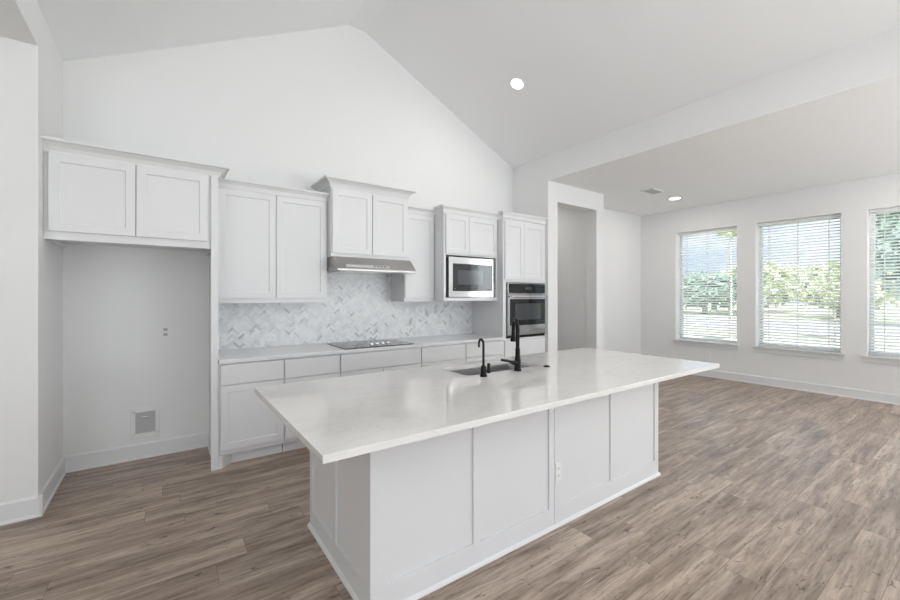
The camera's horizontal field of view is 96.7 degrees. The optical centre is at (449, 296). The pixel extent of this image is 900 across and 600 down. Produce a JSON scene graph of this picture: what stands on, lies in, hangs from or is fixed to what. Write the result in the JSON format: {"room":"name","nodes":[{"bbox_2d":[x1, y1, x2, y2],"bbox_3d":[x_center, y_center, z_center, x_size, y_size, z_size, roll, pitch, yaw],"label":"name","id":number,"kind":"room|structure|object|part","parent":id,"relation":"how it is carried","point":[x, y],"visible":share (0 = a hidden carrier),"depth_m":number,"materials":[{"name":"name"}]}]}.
{"room":"kitchen","nodes":[
{"label":"kitchen","id":0,"kind":"room"},
{"bbox_2d":[0,36,11,502],"bbox_3d":[-4.636,-0.152,1.334,4.406,3.185,0.140,0,0,-36],"label":"wall","id":1,"kind":"structure","parent":0,"point":[5,43],"depth_m":2.54,"materials":[{"name":"white paint"}]},
{"bbox_2d":[0,494,42,525],"bbox_3d":[-4.530,1.373,1.308,4.548,0.135,0.024,0,0,-36],"label":"baseboard","id":2,"kind":"structure","parent":1,"relation":"attached to","point":[13,511],"depth_m":2.57,"materials":[{"name":"white paint"}]},
{"bbox_2d":[0,0,37,45],"bbox_3d":[-2.218,-1.705,-1.947,4.526,0.120,8.010,0,0,-36],"label":"ceiling","id":3,"kind":"structure","parent":0,"point":[13,25],"depth_m":2.42,"materials":[{"name":"white paint"}]},
{"bbox_2d":[12,0,62,499],"bbox_3d":[-0.696,-0.290,-0.288,0.120,3.460,8.940,0,0,-36],"label":"wall","id":4,"kind":"structure","parent":0,"point":[37,71],"depth_m":2.62,"materials":[{"name":"white paint"}]},
{"bbox_2d":[37,456,65,516],"bbox_3d":[-2.918,1.373,2.946,0.024,0.135,0.814,0,0,-36],"label":"baseboard","id":5,"kind":"structure","parent":4,"relation":"attached to","point":[52,484],"depth_m":2.88,"materials":[{"name":"white paint"}]},
{"bbox_2d":[63,25,512,455],"bbox_3d":[-1.132,-0.868,4.807,5.094,4.615,0.140,0,0,-36],"label":"wall","id":6,"kind":"structure","parent":0,"point":[292,109],"depth_m":3.84,"materials":[{"name":"white paint"}]},
{"bbox_2d":[41,135,229,255],"bbox_3d":[-2.498,-0.738,3.298,1.116,0.685,0.726,0,0,-36],"label":"upper cabinet","id":7,"kind":"object","parent":6,"relation":"attached to","point":[94,194],"visible":0.9,"depth_m":2.98,"materials":[{"name":"white paint"}]},
{"bbox_3d":[-2.567,-0.723,2.883,0.471,0.539,0.020,0,0,-36],"label":"door","id":8,"kind":"part","parent":7,"relation":"part of","materials":[{"name":"white paint"}]},
{"bbox_3d":[-2.385,-1.038,3.139,1.116,0.085,0.335,0,0,-36],"label":"crown molding","id":9,"kind":"part","parent":7,"relation":"part of","materials":[{"name":"white paint"}]},
{"bbox_3d":[-2.182,-0.723,3.158,0.463,0.539,0.020,0,0,-36],"label":"door","id":10,"kind":"part","parent":7,"relation":"part of","materials":[{"name":"white paint"}]},
{"bbox_2d":[64,432,208,472],"bbox_3d":[-2.741,1.373,3.557,1.022,0.135,0.024,0,0,-36],"label":"baseboard","id":11,"kind":"structure","parent":6,"relation":"attached to","point":[98,458],"depth_m":3.52,"materials":[{"name":"white paint"}]},
{"bbox_2d":[131,405,159,439],"bbox_3d":[-2.719,1.124,3.571,0.206,0.272,0.028,0,0,-36],"label":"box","id":12,"kind":"object","parent":6,"relation":"attached to","point":[145,421],"visible":1,"depth_m":3.58,"materials":[{"name":"white plastic"}]},
{"bbox_3d":[-2.727,1.124,3.581,0.142,0.208,0.002,0,0,-36],"label":"recess panel","id":13,"kind":"part","parent":12,"relation":"part of","materials":[{"name":"grey"}]},
{"bbox_2d":[160,325,170,338],"bbox_3d":[-2.606,0.325,3.663,0.078,0.125,0.009,0,0,-36],"label":"power outlet","id":14,"kind":"object","parent":6,"relation":"attached to","point":[165,330],"visible":1,"depth_m":3.66,"materials":[{"name":"white plastic"}]},
{"bbox_2d":[218,177,328,302],"bbox_3d":[-1.786,-0.506,4.016,1.026,1.138,0.384,0,0,-36],"label":"upper cabinet","id":15,"kind":"object","parent":6,"relation":"attached to","point":[272,239],"visible":0.86,"depth_m":3.86,"materials":[{"name":"white paint"}]},
{"bbox_3d":[-1.899,-0.484,3.756,0.487,1.001,0.020,0,0,-36],"label":"door","id":16,"kind":"part","parent":15,"relation":"part of","materials":[{"name":"white paint"}]},
{"bbox_3d":[-1.691,-1.032,3.883,1.026,0.085,0.055,0,0,-36],"label":"crown molding","id":17,"kind":"part","parent":15,"relation":"part of","materials":[{"name":"white paint"}]},
{"bbox_3d":[-1.497,-0.484,4.043,0.485,1.001,0.020,0,0,-36],"label":"door","id":18,"kind":"part","parent":15,"relation":"part of","materials":[{"name":"white paint"}]},
{"bbox_2d":[218,273,471,349],"bbox_3d":[-1.000,0.057,4.809,3.228,0.939,0.008,0,0,-36],"label":"backsplash","id":19,"kind":"structure","parent":6,"relation":"attached to","point":[358,307],"depth_m":4.64,"materials":[{"name":"grey tile"}]},
{"bbox_2d":[264,334,275,340],"bbox_3d":[-1.875,0.428,4.174,0.115,0.072,0.009,0,0,-36],"label":"power outlet","id":20,"kind":"object","parent":19,"relation":"attached to","point":[267,337],"visible":1,"depth_m":4.17,"materials":[{"name":"white plastic"}]},
{"bbox_2d":[401,326,408,331],"bbox_3d":[-0.568,0.418,5.108,0.115,0.072,0.009,0,0,-36],"label":"power outlet","id":21,"kind":"object","parent":19,"relation":"attached to","point":[404,328],"visible":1,"depth_m":5.11,"materials":[{"name":"white plastic"}]},
{"bbox_2d":[437,324,443,329],"bbox_3d":[-0.128,0.414,5.422,0.115,0.072,0.009,0,0,-36],"label":"power outlet","id":22,"kind":"object","parent":19,"relation":"attached to","point":[439,326],"visible":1,"depth_m":5.42,"materials":[{"name":"white plastic"}]},
{"bbox_2d":[311,175,416,260],"bbox_3d":[-0.962,-0.820,4.532,1.060,0.810,0.503,0,0,-36],"label":"upper cabinet","id":23,"kind":"object","parent":6,"relation":"attached to","point":[363,221],"visible":0.94,"depth_m":4.33,"materials":[{"name":"white paint"}]},
{"bbox_3d":[-1.035,-0.782,4.250,0.440,0.659,0.020,0,0,-36],"label":"door","id":24,"kind":"part","parent":23,"relation":"part of","materials":[{"name":"white paint"}]},
{"bbox_3d":[-0.962,-1.183,4.532,1.060,0.085,0.503,0,0,-36],"label":"crown molding","id":25,"kind":"part","parent":23,"relation":"part of","materials":[{"name":"white paint"}]},
{"bbox_2d":[327,256,415,274],"bbox_3d":[-0.923,-0.336,4.476,0.904,0.155,0.618,0,0,-36],"label":"range hood","id":26,"kind":"object","parent":23,"relation":"attached to","point":[335,264],"visible":0.89,"depth_m":4.25,"materials":[{"name":"silver metal"}]},
{"bbox_3d":[-0.672,-0.782,4.509,0.436,0.659,0.020,0,0,-36],"label":"door","id":27,"kind":"part","parent":23,"relation":"part of","materials":[{"name":"white paint"}]},
{"bbox_2d":[391,205,434,301],"bbox_3d":[-0.454,-0.506,4.968,0.421,1.138,0.384,0,0,-36],"label":"upper cabinet","id":28,"kind":"object","parent":6,"relation":"attached to","point":[418,286],"visible":0.84,"depth_m":4.85,"materials":[{"name":"white paint"}]},
{"bbox_3d":[-0.367,-0.484,4.850,0.404,1.001,0.020,0,0,-36],"label":"door","id":29,"kind":"part","parent":28,"relation":"part of","materials":[{"name":"white paint"}]},
{"bbox_3d":[-0.359,-1.032,4.835,0.421,0.085,0.055,0,0,-36],"label":"crown molding","id":30,"kind":"part","parent":28,"relation":"part of","materials":[{"name":"white paint"}]},
{"bbox_2d":[434,204,498,300],"bbox_3d":[0.112,-0.520,5.247,0.910,1.150,0.588,0,0,-36],"label":"upper cabinet","id":31,"kind":"object","parent":6,"relation":"attached to","point":[471,233],"visible":0.67,"depth_m":4.96,"materials":[{"name":"white paint"}]},
{"bbox_3d":[0.090,-0.760,4.913,0.348,0.470,0.020,0,0,-36],"label":"door","id":32,"kind":"part","parent":31,"relation":"part of","materials":[{"name":"white paint"}]},
{"bbox_3d":[0.225,-1.052,5.088,0.908,0.085,0.198,0,0,-36],"label":"crown molding","id":33,"kind":"part","parent":31,"relation":"part of","materials":[{"name":"white paint"}]},
{"bbox_2d":[446,256,493,297],"bbox_3d":[0.166,-0.235,5.246,0.768,0.500,0.455,0,0,-36],"label":"microwave","id":34,"kind":"object","parent":31,"relation":"in","point":[465,277],"visible":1,"depth_m":5.02,"materials":[{"name":"grey metal"}]},
{"bbox_3d":[0.286,-0.236,5.071,0.640,0.339,0.026,0,0,-36],"label":"door glass","id":35,"kind":"part","parent":34,"relation":"part of","materials":[{"name":"black glass"}]},
{"bbox_3d":[0.426,-0.760,5.153,0.466,0.470,0.020,0,0,-36],"label":"door","id":36,"kind":"part","parent":31,"relation":"part of","materials":[{"name":"white paint"}]},
{"bbox_2d":[0,374,899,599],"bbox_3d":[0.538,1.490,1.613,13.150,0.100,10.600,0,0,-36],"label":"floor","id":37,"kind":"structure","parent":0,"point":[761,492],"depth_m":2.53,"materials":[{"name":"brown wood"}]},
{"bbox_2d":[207,176,230,470],"bbox_3d":[-2.100,0.224,3.616,0.160,2.433,0.670,0,0,-36],"label":"end panel","id":38,"kind":"object","parent":37,"relation":"on","point":[217,462],"visible":1,"depth_m":3.32,"materials":[{"name":"white paint"}]},
{"bbox_3d":[-2.134,0.224,3.604,0.017,2.433,0.650,0,0,-36],"label":"panel","id":39,"kind":"part","parent":38,"relation":"part of","materials":[{"name":"white paint"}]},
{"bbox_2d":[218,359,283,462],"bbox_3d":[-1.909,1.000,3.753,0.519,0.880,0.670,0,0,-36],"label":"base cabinet","id":40,"kind":"object","parent":37,"relation":"on","point":[248,428],"visible":0.72,"depth_m":3.47,"materials":[{"name":"white paint"}]},
{"bbox_3d":[-1.716,0.659,3.491,0.500,0.170,0.020,0,0,-36],"label":"drawer","id":41,"kind":"part","parent":40,"relation":"part of","materials":[{"name":"white paint"}]},
{"bbox_3d":[-1.716,1.024,3.491,0.500,0.543,0.020,0,0,-36],"label":"door","id":42,"kind":"part","parent":40,"relation":"part of","materials":[{"name":"white paint"}]},
{"bbox_2d":[282,354,339,451],"bbox_3d":[-1.484,1.000,4.056,0.520,0.880,0.670,0,0,-36],"label":"base cabinet","id":43,"kind":"object","parent":37,"relation":"on","point":[298,369],"visible":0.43,"depth_m":3.75,"materials":[{"name":"white paint"}]},
{"bbox_3d":[-1.295,0.659,3.792,0.510,0.170,0.020,0,0,-36],"label":"drawer","id":44,"kind":"part","parent":43,"relation":"part of","materials":[{"name":"white paint"}]},
{"bbox_3d":[-1.295,1.024,3.792,0.510,0.543,0.020,0,0,-36],"label":"door","id":45,"kind":"part","parent":43,"relation":"part of","materials":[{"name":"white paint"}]},
{"bbox_2d":[340,347,420,376],"bbox_3d":[-0.893,1.000,4.478,0.929,0.880,0.670,0,0,-36],"label":"base cabinet","id":46,"kind":"object","parent":37,"relation":"on","point":[356,363],"visible":0.27,"depth_m":4.18,"materials":[{"name":"white paint"}]},
{"bbox_2d":[218,333,504,363],"bbox_3d":[-0.800,0.543,4.531,3.227,0.032,0.692,0,0,-36],"label":"countertop","id":47,"kind":"structure","parent":46,"relation":"on","point":[293,351],"depth_m":4.05,"materials":[{"name":"stone"}]},
{"bbox_2d":[328,339,413,348],"bbox_3d":[-0.875,0.512,4.424,0.794,0.029,0.533,0,0,-36],"label":"cooktop","id":48,"kind":"object","parent":47,"relation":"in","point":[389,342],"visible":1,"depth_m":4.34,"materials":[{"name":"black glass"}]},
{"bbox_3d":[-0.892,1.024,4.079,0.456,0.543,0.020,0,0,-36],"label":"door","id":49,"kind":"part","parent":46,"relation":"part of","materials":[{"name":"white paint"}]},
{"bbox_3d":[-0.516,1.024,4.348,0.456,0.543,0.020,0,0,-36],"label":"door","id":50,"kind":"part","parent":46,"relation":"part of","materials":[{"name":"white paint"}]},
{"bbox_2d":[420,343,465,366],"bbox_3d":[-0.257,1.000,4.933,0.630,0.880,0.670,0,0,-36],"label":"base cabinet","id":51,"kind":"object","parent":37,"relation":"on","point":[450,353],"visible":0.27,"depth_m":4.65,"materials":[{"name":"white paint"}]},
{"bbox_3d":[-0.068,1.024,4.668,0.620,0.543,0.020,0,0,-36],"label":"door","id":52,"kind":"part","parent":51,"relation":"part of","materials":[{"name":"white paint"}]},
{"bbox_2d":[307,383,660,599],"bbox_3d":[0.400,1.002,2.872,2.529,0.875,0.937,0,0,-36],"label":"kitchen island","id":53,"kind":"object","parent":37,"relation":"on","point":[408,521],"visible":0.55,"depth_m":2.17,"materials":[{"name":"white paint"}]},
{"bbox_3d":[-0.625,1.430,2.143,0.014,0.020,0.915,0,0,-36],"label":"shoe molding","id":54,"kind":"part","parent":53,"relation":"part of","materials":[{"name":"white paint"}]},
{"bbox_3d":[-0.616,1.002,2.150,0.010,0.875,0.895,0,0,-36],"label":"panel","id":55,"kind":"part","parent":53,"relation":"part of","materials":[{"name":"white paint"}]},
{"bbox_3d":[0.145,1.002,2.138,1.233,0.875,0.010,0,0,-36],"label":"panel","id":56,"kind":"part","parent":53,"relation":"part of","materials":[{"name":"white paint"}]},
{"bbox_2d":[255,348,718,463],"bbox_3d":[0.495,0.550,2.770,3.160,0.030,1.248,0,0,-36],"label":"island countertop","id":57,"kind":"structure","parent":53,"relation":"on","point":[338,418],"depth_m":2.21,"materials":[{"name":"stone"}]},
{"bbox_2d":[478,338,490,376],"bbox_3d":[0.221,0.409,2.697,0.092,0.253,0.079,0,0,23],"label":"tap","id":58,"kind":"object","parent":57,"relation":"on","point":[484,370],"visible":1,"depth_m":2.67,"materials":[{"name":"black metal"}]},
{"bbox_3d":[0.211,0.374,2.710,0.016,0.183,0.082,0,0,-24],"label":"spout","id":59,"kind":"part","parent":58,"relation":"part of","materials":[{"name":"black metal"}]},
{"bbox_3d":[0.247,0.485,2.699,0.061,0.066,0.025,0,0,-36],"label":"lever","id":60,"kind":"part","parent":58,"relation":"part of","materials":[{"name":"black metal"}]},
{"bbox_2d":[451,363,529,374],"bbox_3d":[0.320,0.671,3.049,0.775,0.211,0.380,0,0,-36],"label":"sink","id":61,"kind":"object","parent":57,"relation":"in","point":[508,366],"visible":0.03,"depth_m":3.27,"materials":[{"name":"silver metal"}]},
{"bbox_2d":[501,317,521,370],"bbox_3d":[0.462,0.345,2.900,0.115,0.380,0.313,0,0,22],"label":"kitchen faucet","id":62,"kind":"object","parent":57,"relation":"on","point":[515,323],"visible":1,"depth_m":2.87,"materials":[{"name":"black metal"}]},
{"bbox_3d":[0.427,0.467,2.828,0.173,0.070,0.036,0,0,-42],"label":"lever handle","id":63,"kind":"part","parent":62,"relation":"part of","materials":[{"name":"black metal"}]},
{"bbox_3d":[0.484,0.267,2.960,0.028,0.225,0.182,0,0,-3],"label":"spout","id":64,"kind":"part","parent":62,"relation":"part of","materials":[{"name":"black metal"}]},
{"bbox_3d":[0.668,1.430,2.496,2.529,0.020,0.014,0,0,-36],"label":"shoe molding","id":65,"kind":"part","parent":53,"relation":"part of","materials":[{"name":"white paint"}]},
{"bbox_2d":[555,462,560,481],"bbox_3d":[0.681,1.100,2.509,0.052,0.115,0.009,0,0,-36],"label":"power outlet","id":66,"kind":"object","parent":53,"relation":"attached to","point":[557,465],"visible":1,"depth_m":2.50,"materials":[{"name":"white plastic"}]},
{"bbox_3d":[1.164,1.002,2.866,1.264,0.875,0.010,0,0,-36],"label":"panel","id":67,"kind":"part","parent":53,"relation":"part of","materials":[{"name":"white paint"}]},
{"bbox_2d":[465,340,502,361],"bbox_3d":[0.253,1.000,5.297,0.620,0.880,0.670,0,0,-36],"label":"base cabinet","id":68,"kind":"object","parent":37,"relation":"on","point":[493,349],"visible":0.23,"depth_m":5.02,"materials":[{"name":"white paint"}]},
{"bbox_3d":[0.442,0.883,5.032,0.610,0.263,0.020,0,0,-36],"label":"drawer","id":69,"kind":"part","parent":68,"relation":"part of","materials":[{"name":"white paint"}]},
{"bbox_2d":[472,211,546,356],"bbox_3d":[0.832,0.165,5.701,0.855,2.550,0.686,0,0,-36],"label":"oven tower","id":70,"kind":"object","parent":37,"relation":"on","point":[520,244],"visible":0.51,"depth_m":5.40,"materials":[{"name":"white paint"}]},
{"bbox_3d":[0.857,-0.607,5.329,0.346,0.757,0.020,0,0,-36],"label":"door","id":71,"kind":"part","parent":70,"relation":"part of","materials":[{"name":"white paint"}]},
{"bbox_3d":[1.005,-1.067,5.459,0.855,0.085,0.090,0,0,-36],"label":"crown molding","id":72,"kind":"part","parent":70,"relation":"part of","materials":[{"name":"white paint"}]},
{"bbox_3d":[1.030,0.760,5.452,0.770,0.360,0.020,0,0,-36],"label":"drawer","id":73,"kind":"part","parent":70,"relation":"part of","materials":[{"name":"white paint"}]},
{"bbox_2d":[506,283,548,337],"bbox_3d":[0.889,0.183,5.673,0.718,0.730,0.702,0,0,-36],"label":"wall oven","id":74,"kind":"object","parent":70,"relation":"in","point":[525,302],"visible":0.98,"depth_m":5.43,"materials":[{"name":"grey metal"}]},
{"bbox_3d":[1.043,-0.110,5.458,0.718,0.144,0.028,0,0,-36],"label":"panel frame","id":75,"kind":"part","parent":74,"relation":"part of","materials":[{"name":"silver metal"}]},
{"bbox_3d":[1.044,0.241,5.455,0.718,0.546,0.034,0,0,-36],"label":"oven door","id":76,"kind":"part","parent":74,"relation":"part of","materials":[{"name":"silver metal"}]},
{"bbox_3d":[1.057,-0.107,5.448,0.694,0.126,0.004,0,0,-36],"label":"control panel","id":77,"kind":"part","parent":74,"relation":"part of","materials":[{"name":"black glass"}]},
{"bbox_3d":[1.056,0.210,5.461,0.677,0.350,0.031,0,0,-36],"label":"door glass","id":78,"kind":"part","parent":74,"relation":"part of","materials":[{"name":"black glass"}]},
{"bbox_3d":[1.074,-0.002,5.414,0.698,0.024,0.067,0,0,-36],"label":"handle","id":79,"kind":"part","parent":74,"relation":"part of","materials":[{"name":"silver metal"}]},
{"bbox_3d":[1.165,-0.607,5.549,0.398,0.757,0.020,0,0,-36],"label":"door","id":80,"kind":"part","parent":70,"relation":"part of","materials":[{"name":"white paint"}]},
{"bbox_2d":[37,0,899,167],"bbox_3d":[1.466,-2.607,1.170,5.094,1.375,8.800,0,0,-36],"label":"ceiling","id":81,"kind":"structure","parent":0,"point":[589,69],"depth_m":3.91,"materials":[{"name":"white paint"}]},
{"bbox_2d":[510,77,524,89],"bbox_3d":[0.789,-2.495,4.693,0.168,0.085,0.186,0,0,-36],"label":"ceiling light","id":82,"kind":"object","parent":81,"relation":"attached to","point":[516,83],"visible":1,"depth_m":4.68,"materials":[{"name":"white plastic"}]},
{"bbox_2d":[511,79,522,88],"bbox_3d":[0.786,-2.490,4.691,0.128,0.061,0.142,0,0,-36],"label":"diffuser","id":83,"kind":"object","parent":82,"relation":"attached to","point":[515,83],"depth_m":4.69,"materials":[{"name":"white plastic"}]},
{"bbox_2d":[557,206,586,350],"bbox_3d":[1.655,-0.113,7.438,0.140,3.105,2.220,0,0,-36],"label":"wall","id":84,"kind":"structure","parent":0,"point":[571,224],"depth_m":6.76,"materials":[{"name":"white paint"}]},
{"bbox_2d":[604,208,640,353],"bbox_3d":[3.025,-0.113,7.654,2.360,3.105,0.140,0,0,-36],"label":"wall","id":85,"kind":"structure","parent":0,"point":[622,231],"depth_m":7.82,"materials":[{"name":"white paint"}]},
{"bbox_2d":[513,26,899,351],"bbox_3d":[3.551,-0.328,2.745,0.130,3.535,8.940,0,0,-36],"label":"wall header","id":86,"kind":"structure","parent":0,"point":[876,57],"depth_m":4.03,"materials":[{"name":"white paint"}]},
{"bbox_2d":[554,182,603,350],"bbox_3d":[1.928,-0.113,6.160,1.200,3.105,0.184,0,0,-36],"label":"door frame","id":87,"kind":"structure","parent":86,"relation":"in","point":[565,196],"depth_m":6.36,"materials":[{"name":"white paint"}]},
{"bbox_2d":[549,73,899,215],"bbox_3d":[4.452,-1.705,4.409,3.530,0.120,10.600,0,0,-36],"label":"ceiling","id":88,"kind":"structure","parent":0,"point":[850,134],"depth_m":4.73,"materials":[{"name":"white paint"}]},
{"bbox_2d":[641,188,664,194],"bbox_3d":[3.162,-1.640,6.240,0.360,0.010,0.200,0,0,-36],"label":"ceiling vent","id":89,"kind":"object","parent":88,"relation":"in","point":[651,191],"visible":1,"depth_m":6.23,"materials":[{"name":"white plastic"}]},
{"bbox_2d":[668,197,681,199],"bbox_3d":[3.760,-1.640,6.692,0.206,0.009,0.206,0,0,-36],"label":"recessed light","id":90,"kind":"object","parent":88,"relation":"in","point":[671,198],"visible":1,"depth_m":6.68,"materials":[{"name":"white plastic"}]},
{"bbox_2d":[641,173,899,394],"bbox_3d":[6.497,-0.128,4.788,0.240,3.135,8.840,0,0,-36],"label":"wall","id":91,"kind":"structure","parent":0,"point":[853,198],"depth_m":6.48,"materials":[{"name":"white paint"}]},
{"bbox_2d":[672,225,739,349],"bbox_3d":[4.678,-0.150,7.287,0.295,2.130,1.100,0,0,-36],"label":"window","id":92,"kind":"structure","parent":91,"relation":"in","point":[677,342],"depth_m":7.59,"materials":[{"name":"white plastic"}]},
{"bbox_3d":[4.583,0.868,7.219,0.050,0.095,1.100,0,0,-36],"label":"sill","id":93,"kind":"part","parent":92,"relation":"part of","materials":[{"name":"white paint"}]},
{"bbox_2d":[679,227,736,338],"bbox_3d":[4.693,-0.238,7.297,0.075,1.942,0.986,0,0,-36],"label":"window blind","id":94,"kind":"object","parent":92,"relation":"attached to","point":[728,228],"visible":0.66,"depth_m":7.28,"materials":[{"name":"white plastic"}]},
{"bbox_3d":[4.701,0.724,7.303,0.052,0.018,0.982,0,0,-36],"label":"rail","id":95,"kind":"part","parent":94,"relation":"part of","materials":[{"name":"white plastic"}]},
{"bbox_2d":[692,370,899,404],"bbox_3d":[6.430,1.373,4.655,0.024,0.135,8.700,0,0,-36],"label":"baseboard","id":96,"kind":"structure","parent":91,"relation":"attached to","point":[881,397],"depth_m":6.06,"materials":[{"name":"white paint"}]},
{"bbox_2d":[751,212,845,359],"bbox_3d":[5.422,-0.150,6.245,0.295,2.130,1.120,0,0,-36],"label":"window","id":97,"kind":"structure","parent":91,"relation":"in","point":[837,356],"depth_m":6.52,"materials":[{"name":"white plastic"}]},
{"bbox_3d":[5.327,0.868,6.177,0.050,0.095,1.120,0,0,-36],"label":"sill","id":98,"kind":"part","parent":97,"relation":"part of","materials":[{"name":"white paint"}]},
{"bbox_2d":[758,214,840,351],"bbox_3d":[5.437,-0.201,6.256,0.075,2.017,1.006,0,0,-36],"label":"window blind","id":99,"kind":"object","parent":97,"relation":"attached to","point":[835,215],"visible":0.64,"depth_m":6.21,"materials":[{"name":"white plastic"}]},
{"bbox_3d":[5.445,0.799,6.261,0.052,0.018,1.002,0,0,-36],"label":"rail","id":100,"kind":"part","parent":99,"relation":"part of","materials":[{"name":"white plastic"}]},
{"bbox_3d":[5.445,-0.193,6.261,0.053,1.965,0.730,0,0,-36],"label":"ladder cord","id":101,"kind":"part","parent":99,"relation":"part of","materials":[{"name":"white fabric"}]},
{"bbox_2d":[862,205,899,364],"bbox_3d":[6.172,-0.150,5.196,0.295,2.130,1.120,0,0,-36],"label":"window","id":102,"kind":"structure","parent":91,"relation":"in","point":[870,359],"depth_m":5.60,"materials":[{"name":"white plastic"}]},
{"bbox_3d":[6.077,0.868,5.127,0.050,0.095,1.120,0,0,-36],"label":"sill","id":103,"kind":"part","parent":102,"relation":"part of","materials":[{"name":"white paint"}]},
{"bbox_2d":[870,207,899,356],"bbox_3d":[6.187,-0.201,5.206,0.075,2.017,1.006,0,0,-36],"label":"window blind","id":104,"kind":"object","parent":102,"relation":"attached to","point":[892,208],"visible":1,"depth_m":5.49,"materials":[{"name":"white plastic"}]},
{"bbox_3d":[6.195,-0.193,5.212,0.053,1.965,0.730,0,0,-36],"label":"ladder cord","id":105,"kind":"part","parent":104,"relation":"part of","materials":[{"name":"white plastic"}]},
{"bbox_3d":[6.195,0.799,5.212,0.052,0.018,1.002,0,0,-36],"label":"rail","id":106,"kind":"part","parent":104,"relation":"part of","materials":[{"name":"white plastic"}]},
{"label":"outside","id":107,"kind":"structure","parent":0,"visible":0},
{"bbox_2d":[684,303,899,351],"bbox_3d":[43.419,1.890,49.451,111.850,0.200,150.000,0,0,-36],"label":"lawn","id":108,"kind":"structure","parent":107,"point":[685,303],"depth_m":34.10,"materials":[{"name":"green plant"}]},
{"bbox_2d":[684,270,736,313],"bbox_3d":[25.469,-0.453,40.088,8.188,4.696,8.648,0,0,-36],"label":"tree","id":109,"kind":"object","parent":108,"relation":"on","point":[695,270],"visible":0.32,"depth_m":38.50,"materials":[{"name":"green plant"}]},
{"bbox_2d":[716,230,736,339],"bbox_3d":[9.438,-0.453,13.431,1.026,4.488,0.982,0,0,-36],"label":"tree","id":110,"kind":"object","parent":108,"relation":"on","point":[732,230],"visible":0.11,"depth_m":13.43,"materials":[{"name":"green plant"}]},
{"bbox_3d":[9.438,-2.306,13.431,1.026,0.782,0.982,0,0,-36],"label":"crown","id":111,"kind":"part","parent":110,"relation":"part of","materials":[{"name":"green plant"}]},
{"bbox_2d":[721,262,806,306],"bbox_3d":[33.983,-0.964,43.894,8.309,5.691,8.390,0,0,-36],"label":"tree","id":112,"kind":"object","parent":108,"relation":"on","point":[767,262],"visible":0.18,"depth_m":41.70,"materials":[{"name":"green plant"}]},
{"bbox_2d":[816,265,839,340],"bbox_3d":[15.530,0.238,16.122,1.091,3.106,1.167,0,0,-36],"label":"tree","id":113,"kind":"object","parent":108,"relation":"on","point":[830,265],"visible":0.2,"depth_m":16.12,"materials":[{"name":"green plant"}]},
{"bbox_3d":[15.530,-0.490,16.122,1.091,1.650,1.167,0,0,-36],"label":"crown","id":114,"kind":"part","parent":113,"relation":"part of","materials":[{"name":"green plant"}]},
{"bbox_2d":[784,260,899,316],"bbox_3d":[31.263,-0.507,31.987,7.897,4.768,7.396,0,0,-36],"label":"tree","id":115,"kind":"object","parent":108,"relation":"on","point":[827,260],"visible":0.16,"depth_m":31.95,"materials":[{"name":"green plant"}]},
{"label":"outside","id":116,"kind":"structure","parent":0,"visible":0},
{"bbox_2d":[684,317,899,338],"bbox_3d":[16.506,1.780,30.225,12.000,0.020,150.000,0,0,-36],"label":"street","id":117,"kind":"structure","parent":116,"point":[684,317],"depth_m":23.60,"materials":[{"name":"grey asphalt"}]},
{"bbox_2d":[875,212,899,295],"bbox_3d":[26.083,-2.635,21.961,6.059,8.906,6.042,0,0,34],"label":"tree","id":118,"kind":"object","parent":117,"relation":"on","point":[894,212],"visible":0.21,"depth_m":22.57,"materials":[{"name":"green plant"}]},
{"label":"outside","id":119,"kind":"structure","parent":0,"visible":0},
{"bbox_2d":[684,333,899,350],"bbox_3d":[7.759,1.775,23.976,1.500,0.030,150.000,0,0,-36],"label":"sidewalk","id":120,"kind":"structure","parent":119,"point":[684,333],"depth_m":15.49,"materials":[{"name":"grey concrete"}]}
]}

